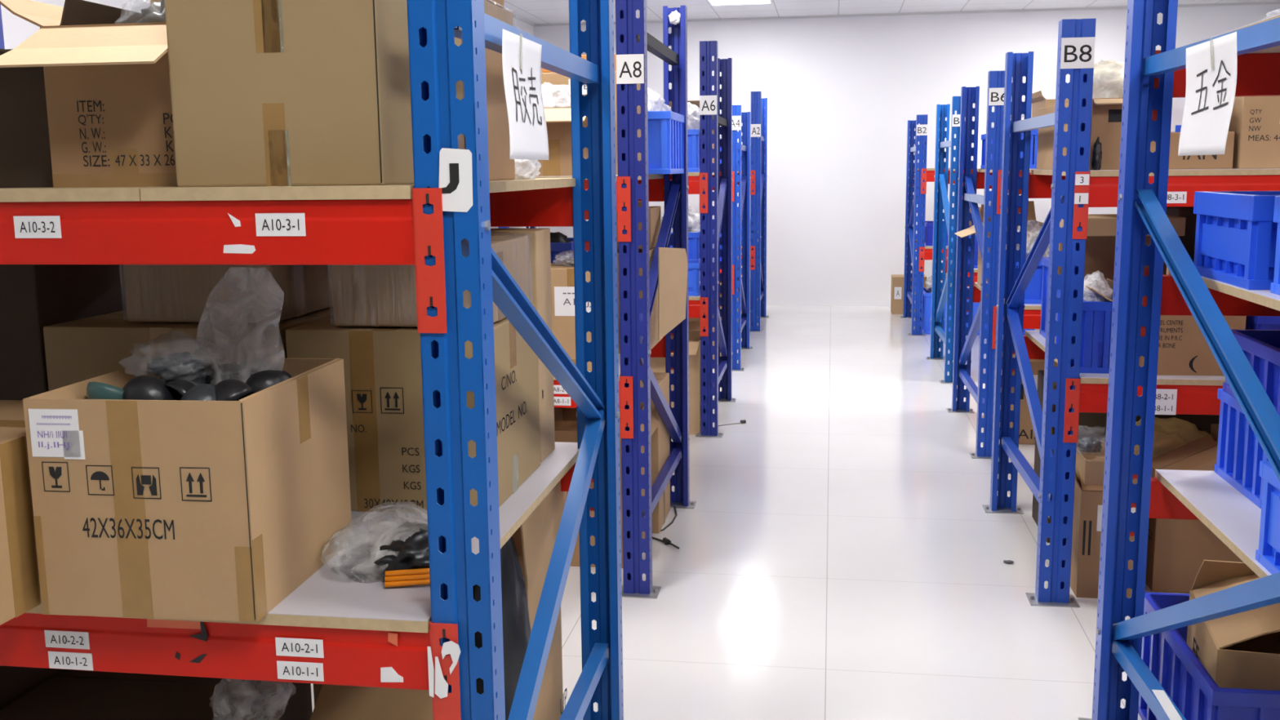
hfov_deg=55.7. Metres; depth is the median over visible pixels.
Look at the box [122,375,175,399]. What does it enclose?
shell
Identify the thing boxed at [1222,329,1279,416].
plastic crate
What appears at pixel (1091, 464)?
cardboard box
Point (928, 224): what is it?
plastic crate
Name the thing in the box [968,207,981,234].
cardboard box
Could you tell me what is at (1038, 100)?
cardboard box
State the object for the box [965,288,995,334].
plastic crate
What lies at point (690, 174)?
shelf board
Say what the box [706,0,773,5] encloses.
recessed light
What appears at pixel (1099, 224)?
cardboard box
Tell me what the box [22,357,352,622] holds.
cardboard box
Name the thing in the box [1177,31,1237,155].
paper sign
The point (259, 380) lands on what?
shell
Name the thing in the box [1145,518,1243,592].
cardboard box
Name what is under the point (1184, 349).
cardboard box
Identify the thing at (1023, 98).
plastic bag
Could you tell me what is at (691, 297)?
shelf board
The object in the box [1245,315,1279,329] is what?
plastic crate
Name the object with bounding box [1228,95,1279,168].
cardboard box
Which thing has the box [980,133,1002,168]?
plastic crate
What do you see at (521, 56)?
paper sign
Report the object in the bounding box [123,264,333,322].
carton
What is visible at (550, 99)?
plastic bag
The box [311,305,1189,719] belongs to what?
floor
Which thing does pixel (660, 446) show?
cardboard box
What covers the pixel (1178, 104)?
box
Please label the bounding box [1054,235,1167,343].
cardboard box
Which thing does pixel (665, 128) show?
plastic crate
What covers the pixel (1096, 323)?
plastic crate
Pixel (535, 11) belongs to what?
ceiling
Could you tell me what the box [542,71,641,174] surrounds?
cardboard box
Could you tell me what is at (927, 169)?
shelf board
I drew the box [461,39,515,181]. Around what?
cardboard box
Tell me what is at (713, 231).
plastic crate
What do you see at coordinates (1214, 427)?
cardboard box
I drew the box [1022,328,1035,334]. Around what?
plastic crate
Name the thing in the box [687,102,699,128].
plastic bag
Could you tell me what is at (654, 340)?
cardboard box
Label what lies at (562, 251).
plastic crate
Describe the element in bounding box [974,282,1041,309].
shelf board
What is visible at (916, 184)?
storage rack
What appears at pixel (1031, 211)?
cardboard box
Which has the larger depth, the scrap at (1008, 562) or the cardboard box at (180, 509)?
the scrap at (1008, 562)
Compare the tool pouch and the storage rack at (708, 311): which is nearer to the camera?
the tool pouch
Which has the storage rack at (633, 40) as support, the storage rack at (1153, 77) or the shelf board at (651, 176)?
the shelf board at (651, 176)
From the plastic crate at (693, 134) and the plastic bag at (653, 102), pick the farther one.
the plastic crate at (693, 134)
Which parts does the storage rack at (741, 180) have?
post, plate, post, plate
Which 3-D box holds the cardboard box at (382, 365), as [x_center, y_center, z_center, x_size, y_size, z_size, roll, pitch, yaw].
[-0.471,0.093,2.631,0.417,0.372,0.421,1,9,9]
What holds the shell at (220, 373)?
on the plastic sheet
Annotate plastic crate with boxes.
[550,237,587,263]
[648,111,684,173]
[670,230,700,262]
[687,128,699,172]
[688,262,700,296]
[712,231,721,261]
[737,146,751,164]
[922,287,951,333]
[924,221,953,245]
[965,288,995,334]
[968,234,978,268]
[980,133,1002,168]
[1004,259,1042,303]
[1008,128,1038,168]
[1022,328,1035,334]
[1039,257,1048,337]
[1055,289,1112,373]
[1137,591,1279,719]
[1193,191,1279,289]
[1213,388,1268,508]
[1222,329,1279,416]
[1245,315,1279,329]
[1255,460,1279,574]
[1270,195,1279,295]
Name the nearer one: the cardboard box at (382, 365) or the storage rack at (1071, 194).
the cardboard box at (382, 365)
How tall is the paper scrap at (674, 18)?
0.059 m
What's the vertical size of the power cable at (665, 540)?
0.025 m
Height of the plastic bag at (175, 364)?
0.077 m
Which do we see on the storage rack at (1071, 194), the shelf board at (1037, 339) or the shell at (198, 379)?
the shelf board at (1037, 339)
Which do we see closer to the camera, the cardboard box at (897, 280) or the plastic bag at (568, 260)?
the plastic bag at (568, 260)
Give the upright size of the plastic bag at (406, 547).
0.086 m
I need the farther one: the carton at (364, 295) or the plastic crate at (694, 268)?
the plastic crate at (694, 268)
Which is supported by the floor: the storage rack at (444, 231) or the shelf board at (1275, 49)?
the storage rack at (444, 231)
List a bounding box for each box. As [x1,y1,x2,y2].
[0,0,142,187]
[0,0,178,187]
[0,264,126,399]
[0,400,41,625]
[0,669,312,719]
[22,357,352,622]
[43,306,333,391]
[164,0,464,186]
[273,684,433,719]
[285,307,540,513]
[313,480,567,719]
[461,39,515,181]
[485,0,504,8]
[490,227,555,462]
[537,75,588,176]
[542,53,616,72]
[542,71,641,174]
[551,263,591,370]
[554,401,659,568]
[586,247,662,353]
[616,200,661,248]
[640,372,670,533]
[650,317,701,435]
[668,100,714,163]
[712,306,721,368]
[720,282,742,322]
[890,274,926,314]
[954,200,1048,286]
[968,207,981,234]
[1000,354,1057,444]
[1031,90,1068,117]
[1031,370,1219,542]
[1036,103,1068,169]
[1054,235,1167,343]
[1059,213,1186,235]
[1070,466,1136,598]
[1075,440,1137,484]
[1085,284,1112,301]
[1088,97,1155,170]
[1106,278,1246,376]
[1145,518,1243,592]
[1151,435,1217,477]
[1165,206,1196,262]
[1168,131,1235,169]
[1170,97,1185,132]
[1186,560,1279,690]
[1210,423,1218,442]
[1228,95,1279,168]
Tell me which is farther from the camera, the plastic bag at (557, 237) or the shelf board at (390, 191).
the plastic bag at (557, 237)
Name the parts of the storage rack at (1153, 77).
plate, post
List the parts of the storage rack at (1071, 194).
plate, post, plate, post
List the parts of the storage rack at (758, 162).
post, plate, post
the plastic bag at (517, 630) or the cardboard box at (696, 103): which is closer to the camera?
the plastic bag at (517, 630)
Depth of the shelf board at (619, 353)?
4.20 m
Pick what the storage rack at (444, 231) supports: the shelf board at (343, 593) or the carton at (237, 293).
the shelf board at (343, 593)
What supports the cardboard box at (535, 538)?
on the floor
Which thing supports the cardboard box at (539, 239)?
on the shelf board at (343, 593)
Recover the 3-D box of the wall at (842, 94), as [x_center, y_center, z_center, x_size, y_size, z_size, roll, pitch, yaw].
[2.573,-2.036,12.510,7.640,2.970,0.100,1,9,9]
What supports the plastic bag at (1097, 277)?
in the plastic crate at (1096, 323)
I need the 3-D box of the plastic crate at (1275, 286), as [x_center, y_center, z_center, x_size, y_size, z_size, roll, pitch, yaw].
[1.448,-0.181,2.060,0.542,0.186,0.485,1,9,9]
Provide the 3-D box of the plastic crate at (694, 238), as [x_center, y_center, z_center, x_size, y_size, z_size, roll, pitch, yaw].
[0.161,-0.644,6.790,0.400,0.165,0.500,1,9,9]
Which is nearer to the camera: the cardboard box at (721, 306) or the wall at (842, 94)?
the cardboard box at (721, 306)
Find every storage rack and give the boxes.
[0,0,623,719]
[0,0,696,599]
[497,91,768,332]
[670,40,736,437]
[720,105,753,371]
[899,114,950,335]
[925,96,977,383]
[946,70,1040,459]
[982,17,1279,608]
[1078,0,1279,719]
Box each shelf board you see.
[0,177,575,202]
[25,441,579,632]
[536,173,664,181]
[553,353,620,381]
[670,172,714,176]
[688,294,700,300]
[915,239,947,248]
[917,167,980,170]
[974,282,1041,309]
[977,168,1036,173]
[1025,330,1225,385]
[1031,168,1279,176]
[1155,469,1271,577]
[1166,266,1279,311]
[1204,13,1279,53]
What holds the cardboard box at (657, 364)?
on the floor
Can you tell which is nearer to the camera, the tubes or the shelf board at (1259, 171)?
the tubes
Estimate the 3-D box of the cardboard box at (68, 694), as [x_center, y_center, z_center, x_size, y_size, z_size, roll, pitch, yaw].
[-0.943,0.859,2.388,0.420,0.480,0.500,1,9,9]
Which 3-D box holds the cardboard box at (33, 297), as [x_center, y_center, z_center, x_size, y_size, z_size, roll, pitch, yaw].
[-1.695,-0.014,2.881,0.960,0.532,0.500,1,9,9]
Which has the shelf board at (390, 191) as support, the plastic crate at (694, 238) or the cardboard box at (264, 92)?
the cardboard box at (264, 92)
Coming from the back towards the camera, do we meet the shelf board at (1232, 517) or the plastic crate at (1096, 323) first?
the plastic crate at (1096, 323)
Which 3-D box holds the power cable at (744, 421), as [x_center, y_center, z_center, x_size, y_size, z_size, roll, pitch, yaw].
[0.519,0.360,6.930,0.188,0.020,0.020,-4,10,-23]
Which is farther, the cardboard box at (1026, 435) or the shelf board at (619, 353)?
the cardboard box at (1026, 435)
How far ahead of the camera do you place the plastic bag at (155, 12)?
2.07 m
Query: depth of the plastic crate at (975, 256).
8.11 m
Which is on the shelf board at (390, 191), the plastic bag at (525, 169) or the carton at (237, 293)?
the plastic bag at (525, 169)
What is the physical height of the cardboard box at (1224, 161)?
0.116 m
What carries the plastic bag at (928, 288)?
in the plastic crate at (926, 312)
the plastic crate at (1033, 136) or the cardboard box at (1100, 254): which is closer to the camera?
the cardboard box at (1100, 254)
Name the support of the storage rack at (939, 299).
on the floor
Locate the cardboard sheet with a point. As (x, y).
(672, 262)
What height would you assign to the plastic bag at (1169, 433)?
0.173 m
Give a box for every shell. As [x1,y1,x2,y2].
[86,382,124,399]
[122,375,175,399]
[160,372,213,385]
[164,379,195,399]
[180,383,216,400]
[204,363,252,385]
[214,378,254,400]
[238,356,278,381]
[242,367,292,393]
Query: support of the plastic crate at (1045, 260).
on the shelf board at (1037, 339)
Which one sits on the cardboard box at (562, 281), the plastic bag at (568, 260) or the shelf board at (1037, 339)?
the plastic bag at (568, 260)
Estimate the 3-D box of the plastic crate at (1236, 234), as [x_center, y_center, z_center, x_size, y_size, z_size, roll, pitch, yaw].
[1.502,-0.258,2.539,0.545,0.186,0.400,1,9,9]
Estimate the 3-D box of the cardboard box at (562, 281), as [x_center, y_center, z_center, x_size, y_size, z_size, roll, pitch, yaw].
[-0.283,-0.155,4.253,0.360,0.353,0.222,1,9,9]
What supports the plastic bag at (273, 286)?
in the cardboard box at (180, 509)
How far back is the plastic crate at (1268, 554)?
2.29 m
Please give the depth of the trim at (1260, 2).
12.15 m
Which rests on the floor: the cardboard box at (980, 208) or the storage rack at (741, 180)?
the storage rack at (741, 180)
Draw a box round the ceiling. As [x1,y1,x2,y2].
[502,0,1279,24]
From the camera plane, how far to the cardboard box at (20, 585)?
1.90 m
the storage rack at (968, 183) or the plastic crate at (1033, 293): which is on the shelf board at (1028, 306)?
the plastic crate at (1033, 293)
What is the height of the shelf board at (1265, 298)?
0.020 m
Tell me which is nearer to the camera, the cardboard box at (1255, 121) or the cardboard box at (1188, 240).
the cardboard box at (1255, 121)
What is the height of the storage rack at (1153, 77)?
2.104 m
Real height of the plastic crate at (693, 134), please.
0.226 m
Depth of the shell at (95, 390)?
1.94 m
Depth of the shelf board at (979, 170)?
6.77 m
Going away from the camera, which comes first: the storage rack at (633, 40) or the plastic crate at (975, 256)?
the storage rack at (633, 40)
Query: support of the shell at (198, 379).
on the plastic sheet
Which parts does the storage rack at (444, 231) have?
post, post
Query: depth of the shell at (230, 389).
1.93 m
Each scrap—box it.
[667,9,680,24]
[1003,560,1013,564]
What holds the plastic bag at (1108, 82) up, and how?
on the cardboard box at (1106, 113)
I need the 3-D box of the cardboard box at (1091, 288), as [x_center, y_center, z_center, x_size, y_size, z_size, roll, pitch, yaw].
[1.561,-0.119,4.068,0.147,0.299,0.382,1,9,9]
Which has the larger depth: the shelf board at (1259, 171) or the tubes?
the shelf board at (1259, 171)
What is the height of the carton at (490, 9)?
0.089 m
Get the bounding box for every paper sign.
[502,29,549,159]
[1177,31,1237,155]
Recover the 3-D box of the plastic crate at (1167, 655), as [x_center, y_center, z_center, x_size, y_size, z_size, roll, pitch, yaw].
[1.575,0.828,2.885,0.598,0.330,0.620,1,9,9]
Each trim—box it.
[511,13,534,26]
[533,1,1279,26]
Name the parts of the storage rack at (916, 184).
plate, post, plate, post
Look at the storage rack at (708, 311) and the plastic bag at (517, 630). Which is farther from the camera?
the storage rack at (708, 311)
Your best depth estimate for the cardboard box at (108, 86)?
1.97 m
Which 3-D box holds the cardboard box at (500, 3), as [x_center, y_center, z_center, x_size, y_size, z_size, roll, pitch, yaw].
[-0.456,-0.806,2.383,0.310,0.199,0.280,1,9,9]
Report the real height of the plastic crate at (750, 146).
0.210 m
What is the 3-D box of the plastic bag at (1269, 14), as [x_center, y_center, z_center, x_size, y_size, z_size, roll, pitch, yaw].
[1.397,-0.669,2.249,0.399,0.051,0.736,1,9,9]
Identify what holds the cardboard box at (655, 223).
on the cardboard box at (654, 340)
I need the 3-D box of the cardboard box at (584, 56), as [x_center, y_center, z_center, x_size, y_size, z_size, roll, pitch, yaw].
[-0.180,-1.088,4.475,0.330,0.060,0.185,1,9,9]
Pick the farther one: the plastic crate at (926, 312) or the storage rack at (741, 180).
the plastic crate at (926, 312)
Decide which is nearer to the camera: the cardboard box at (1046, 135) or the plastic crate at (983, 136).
the cardboard box at (1046, 135)
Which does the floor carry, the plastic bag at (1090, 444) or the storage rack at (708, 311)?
the storage rack at (708, 311)
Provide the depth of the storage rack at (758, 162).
10.81 m
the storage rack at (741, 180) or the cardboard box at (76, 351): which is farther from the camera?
the storage rack at (741, 180)
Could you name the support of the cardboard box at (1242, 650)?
in the plastic crate at (1167, 655)
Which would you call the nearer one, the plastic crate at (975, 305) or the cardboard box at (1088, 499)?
the cardboard box at (1088, 499)
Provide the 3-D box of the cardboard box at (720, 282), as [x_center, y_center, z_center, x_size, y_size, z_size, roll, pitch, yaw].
[0.816,-0.515,11.176,0.420,0.420,0.500,1,9,9]
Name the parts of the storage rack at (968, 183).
plate, post, plate, post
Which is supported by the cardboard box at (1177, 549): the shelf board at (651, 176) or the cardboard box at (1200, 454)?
the cardboard box at (1200, 454)
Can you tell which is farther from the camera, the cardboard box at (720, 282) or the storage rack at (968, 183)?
the cardboard box at (720, 282)
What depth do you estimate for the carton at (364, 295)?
2.41 m
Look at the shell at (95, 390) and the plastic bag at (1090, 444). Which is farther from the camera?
the plastic bag at (1090, 444)
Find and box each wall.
[0,0,537,228]
[533,4,1279,306]
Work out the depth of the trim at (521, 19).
12.31 m
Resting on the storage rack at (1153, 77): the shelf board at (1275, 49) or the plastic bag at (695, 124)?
the shelf board at (1275, 49)
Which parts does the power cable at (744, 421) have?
cord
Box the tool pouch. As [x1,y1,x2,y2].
[1091,136,1102,170]
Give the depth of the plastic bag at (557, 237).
4.51 m
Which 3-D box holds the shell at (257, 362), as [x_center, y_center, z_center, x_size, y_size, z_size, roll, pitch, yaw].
[-0.679,0.035,2.143,0.087,0.078,0.085,6,11,35]
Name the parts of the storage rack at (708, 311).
post, plate, plate, post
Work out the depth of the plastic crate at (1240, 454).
2.85 m
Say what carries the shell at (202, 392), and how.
on the plastic sheet
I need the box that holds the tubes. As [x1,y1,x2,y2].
[384,568,430,587]
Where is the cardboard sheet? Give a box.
[657,247,688,340]
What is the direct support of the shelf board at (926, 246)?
on the storage rack at (916, 184)
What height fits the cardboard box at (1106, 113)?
0.226 m
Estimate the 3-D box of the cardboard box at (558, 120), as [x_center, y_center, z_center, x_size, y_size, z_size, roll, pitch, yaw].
[-0.320,-0.820,4.188,0.364,0.363,0.519,1,9,9]
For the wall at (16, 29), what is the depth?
4.81 m
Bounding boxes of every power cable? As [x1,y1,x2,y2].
[652,506,679,549]
[718,419,746,426]
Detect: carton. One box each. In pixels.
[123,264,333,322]
[331,235,529,326]
[484,0,512,26]
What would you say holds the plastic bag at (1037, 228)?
in the plastic crate at (1033, 293)
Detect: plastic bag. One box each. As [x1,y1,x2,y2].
[136,0,165,22]
[146,351,208,377]
[200,275,284,369]
[222,680,291,719]
[320,503,429,574]
[472,536,533,719]
[514,159,541,179]
[541,82,570,107]
[550,231,571,242]
[557,252,573,265]
[647,88,671,111]
[661,205,700,232]
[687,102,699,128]
[925,272,951,293]
[991,96,1025,128]
[1005,220,1049,258]
[1077,435,1102,452]
[1083,270,1113,301]
[1092,59,1124,97]
[1133,417,1214,457]
[1262,8,1279,19]
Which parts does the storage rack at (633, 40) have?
post, post, plate, post, plate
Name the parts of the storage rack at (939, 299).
plate, post, plate, post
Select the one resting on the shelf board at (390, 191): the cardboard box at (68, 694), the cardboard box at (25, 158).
the cardboard box at (25, 158)
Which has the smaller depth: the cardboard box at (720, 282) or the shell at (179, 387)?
the shell at (179, 387)
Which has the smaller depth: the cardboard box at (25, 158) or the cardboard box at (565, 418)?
the cardboard box at (25, 158)
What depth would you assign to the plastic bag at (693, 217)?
6.64 m
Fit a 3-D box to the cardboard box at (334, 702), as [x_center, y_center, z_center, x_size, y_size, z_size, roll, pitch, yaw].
[-0.565,0.867,2.251,0.430,0.499,0.489,1,9,9]

